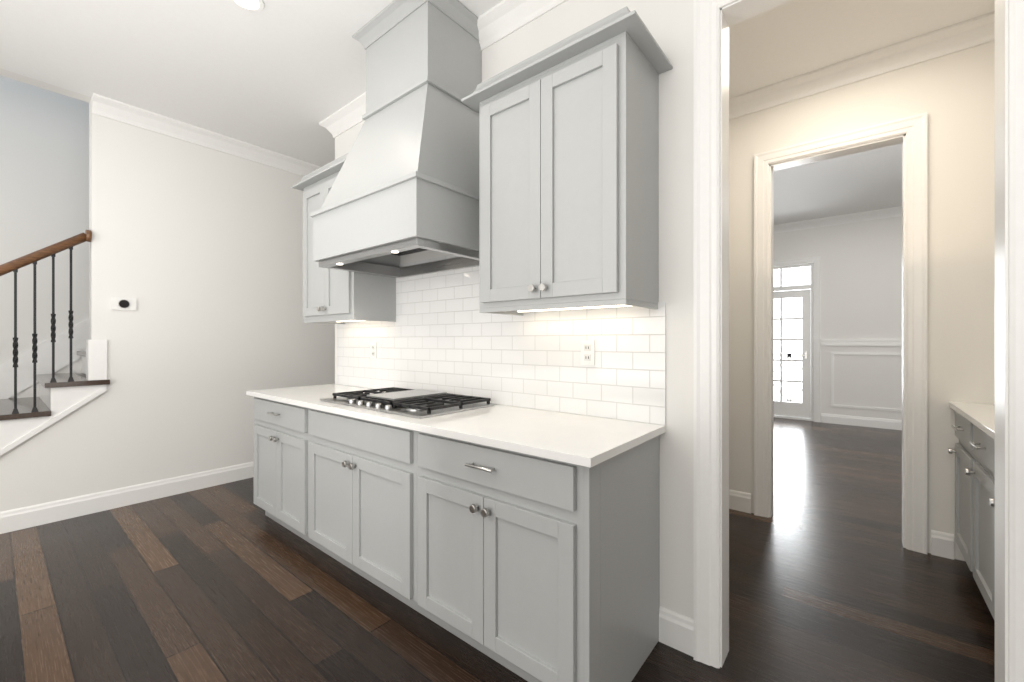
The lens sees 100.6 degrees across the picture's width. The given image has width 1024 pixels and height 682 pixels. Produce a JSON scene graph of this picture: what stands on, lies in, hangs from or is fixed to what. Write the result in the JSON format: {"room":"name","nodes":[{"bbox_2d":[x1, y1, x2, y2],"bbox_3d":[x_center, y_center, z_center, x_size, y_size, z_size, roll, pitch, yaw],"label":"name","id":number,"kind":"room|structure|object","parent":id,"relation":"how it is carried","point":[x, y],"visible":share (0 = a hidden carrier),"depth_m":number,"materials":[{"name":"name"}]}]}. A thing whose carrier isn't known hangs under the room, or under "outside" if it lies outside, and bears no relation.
{"room":"kitchen","nodes":[
{"label":"kitchen","id":0,"kind":"room"},
{"bbox_2d":[0,68,331,511],"bbox_3d":[-3.749,-1.530,2.444,0.120,5.600,9.350,0,0,39],"label":"wall","id":1,"kind":"structure","parent":0,"point":[194,250],"depth_m":3.62,"materials":[{"name":"paint"}]},
{"bbox_2d":[111,297,136,310],"bbox_3d":[-2.985,-0.285,3.270,0.019,0.094,0.145,0,0,39],"label":"thermostat","id":2,"kind":"object","parent":1,"relation":"attached to","point":[117,303],"visible":1,"depth_m":3.27,"materials":[{"name":"white plastic"}]},
{"bbox_2d":[0,417,994,681],"bbox_3d":[0.647,1.320,2.376,12.000,0.100,16.500,0,0,39],"label":"floor","id":3,"kind":"structure","parent":0,"point":[832,579],"depth_m":2.07,"materials":[{"name":"brown wood"}]},
{"bbox_2d":[0,230,109,455],"bbox_3d":[-3.766,0.245,3.218,1.194,2.129,2.463,0,0,39],"label":"staircase","id":4,"kind":"structure","parent":3,"relation":"on","point":[26,418],"depth_m":3.07,"materials":[{"name":"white wood"}]},
{"bbox_2d":[254,396,305,539],"bbox_3d":[-1.333,0.828,3.003,0.846,0.886,0.628,0,0,39],"label":"base cabinet","id":5,"kind":"object","parent":3,"relation":"on","point":[279,429],"depth_m":2.72,"materials":[{"name":"paint"}]},
{"bbox_2d":[306,408,413,608],"bbox_3d":[-0.619,0.828,2.420,0.998,0.886,0.628,0,0,39],"label":"base cabinet","id":6,"kind":"object","parent":3,"relation":"on","point":[360,473],"depth_m":2.13,"materials":[{"name":"paint"}]},
{"bbox_2d":[414,432,658,681],"bbox_3d":[0.099,0.828,1.835,0.854,0.886,0.628,0,0,39],"label":"base cabinet","id":7,"kind":"object","parent":3,"relation":"on","point":[523,543],"depth_m":1.54,"materials":[{"name":"paint"}]},
{"bbox_2d":[246,384,665,467],"bbox_3d":[-0.622,0.369,2.410,2.750,0.030,0.648,0,0,39],"label":"countertop","id":8,"kind":"structure","parent":7,"relation":"on","point":[567,438],"depth_m":1.76,"materials":[{"name":"white stone"}]},
{"bbox_2d":[320,387,494,418],"bbox_3d":[-0.616,0.328,2.425,0.930,0.052,0.510,0,0,39],"label":"cooktop","id":9,"kind":"object","parent":8,"relation":"in","point":[419,403],"visible":1,"depth_m":2.29,"materials":[{"name":"silver metal"}]},
{"bbox_2d":[948,410,967,564],"bbox_3d":[2.657,0.828,2.088,0.618,0.886,0.500,0,0,39],"label":"base cabinet","id":10,"kind":"object","parent":3,"relation":"on","point":[961,427],"depth_m":2.34,"materials":[{"name":"paint"}]},
{"bbox_2d":[968,422,991,614],"bbox_3d":[2.341,0.828,1.701,0.618,0.886,0.500,0,0,39],"label":"base cabinet","id":11,"kind":"object","parent":3,"relation":"on","point":[974,428],"depth_m":1.97,"materials":[{"name":"paint"}]},
{"bbox_2d":[949,402,994,441],"bbox_3d":[2.333,0.369,1.708,0.639,0.030,1.500,0,0,39],"label":"countertop","id":12,"kind":"structure","parent":11,"relation":"on","point":[982,416],"depth_m":2.08,"materials":[{"name":"white stone"}]},
{"bbox_2d":[992,442,994,620],"bbox_3d":[2.025,0.828,1.313,0.618,0.886,0.500,0,0,39],"label":"base cabinet","id":13,"kind":"object","parent":3,"relation":"on","point":[993,443],"depth_m":1.75,"materials":[{"name":"paint"}]},
{"bbox_2d":[0,0,994,224],"bbox_3d":[0.413,-3.165,1.702,9.810,2.730,13.460,0,0,39],"label":"ceiling","id":14,"kind":"structure","parent":0,"point":[285,77],"depth_m":2.69,"materials":[{"name":"paint"}]},
{"bbox_2d":[231,0,264,11],"bbox_3d":[-1.400,-1.796,2.239,0.170,0.007,0.170,0,0,39],"label":"recessed light","id":15,"kind":"object","parent":14,"relation":"in","point":[254,5],"visible":1,"depth_m":2.27,"materials":[{"name":"plastic"}]},
{"bbox_2d":[332,0,994,618],"bbox_3d":[1.478,-0.265,1.188,7.510,3.070,0.110,0,0,39],"label":"wall","id":16,"kind":"structure","parent":0,"point":[861,262],"depth_m":2.50,"materials":[{"name":"paint"}]},
{"bbox_2d":[292,153,395,323],"bbox_3d":[-1.222,-0.677,3.065,0.752,1.085,0.389,0,0,39],"label":"upper cabinet","id":17,"kind":"object","parent":16,"relation":"attached to","point":[332,296],"visible":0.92,"depth_m":2.91,"materials":[{"name":"paint"}]},
{"bbox_2d":[310,0,481,277],"bbox_3d":[-0.614,-1.115,2.426,0.986,1.366,0.612,0,0,39],"label":"range hood","id":18,"kind":"object","parent":16,"relation":"attached to","point":[406,182],"visible":0.83,"depth_m":2.23,"materials":[{"name":"paint"}]},
{"bbox_2d":[337,255,665,424],"bbox_3d":[-0.392,-0.088,2.636,2.680,0.884,0.008,0,0,39],"label":"tile backsplash","id":19,"kind":"structure","parent":16,"relation":"attached to","point":[442,333],"depth_m":2.33,"materials":[{"name":"white tile"}]},
{"bbox_2d":[370,343,376,357],"bbox_3d":[-1.025,0.070,3.141,0.072,0.116,0.008,0,0,39],"label":"electrical outlet plate","id":20,"kind":"object","parent":19,"relation":"attached to","point":[373,346],"depth_m":3.13,"materials":[{"name":"white plastic"}]},
{"bbox_2d":[581,340,594,364],"bbox_3d":[0.358,0.056,2.013,0.072,0.116,0.008,0,0,39],"label":"electrical outlet plate","id":21,"kind":"object","parent":19,"relation":"attached to","point":[587,352],"depth_m":2.01,"materials":[{"name":"white plastic"}]},
{"bbox_2d":[0,0,1023,681],"bbox_3d":[1.746,-0.315,3.367,9.550,3.170,8.975,0,0,39],"label":"trim","id":22,"kind":"structure","parent":16,"relation":"attached to","point":[702,636],"depth_m":2.15,"materials":[{"name":"paint"}]},
{"bbox_2d":[461,6,672,315],"bbox_3d":[0.215,-0.677,1.894,0.860,1.085,0.389,0,0,39],"label":"upper cabinet","id":23,"kind":"object","parent":16,"relation":"attached to","point":[569,173],"visible":1,"depth_m":1.71,"materials":[{"name":"paint"}]},
{"bbox_2d":[774,263,813,420],"bbox_3d":[4.462,0.020,7.045,0.890,2.500,0.120,0,0,39],"label":"glass door","id":24,"kind":"structure","parent":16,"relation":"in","point":[804,410],"depth_m":6.84,"materials":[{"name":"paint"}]},
{"bbox_2d":[774,353,801,402],"bbox_3d":[5.331,0.810,7.724,7.500,1.160,2.090,0,0,39],"label":"balcony","id":25,"kind":"object","parent":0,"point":[788,398],"visible":0.12,"depth_m":7.92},
{"label":"outside","id":26,"kind":"structure","parent":0,"visible":0},
{"bbox_2d":[774,267,810,401],"bbox_3d":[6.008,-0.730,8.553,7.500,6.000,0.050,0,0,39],"label":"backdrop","id":27,"kind":"structure","parent":26,"point":[792,308],"depth_m":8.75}
]}

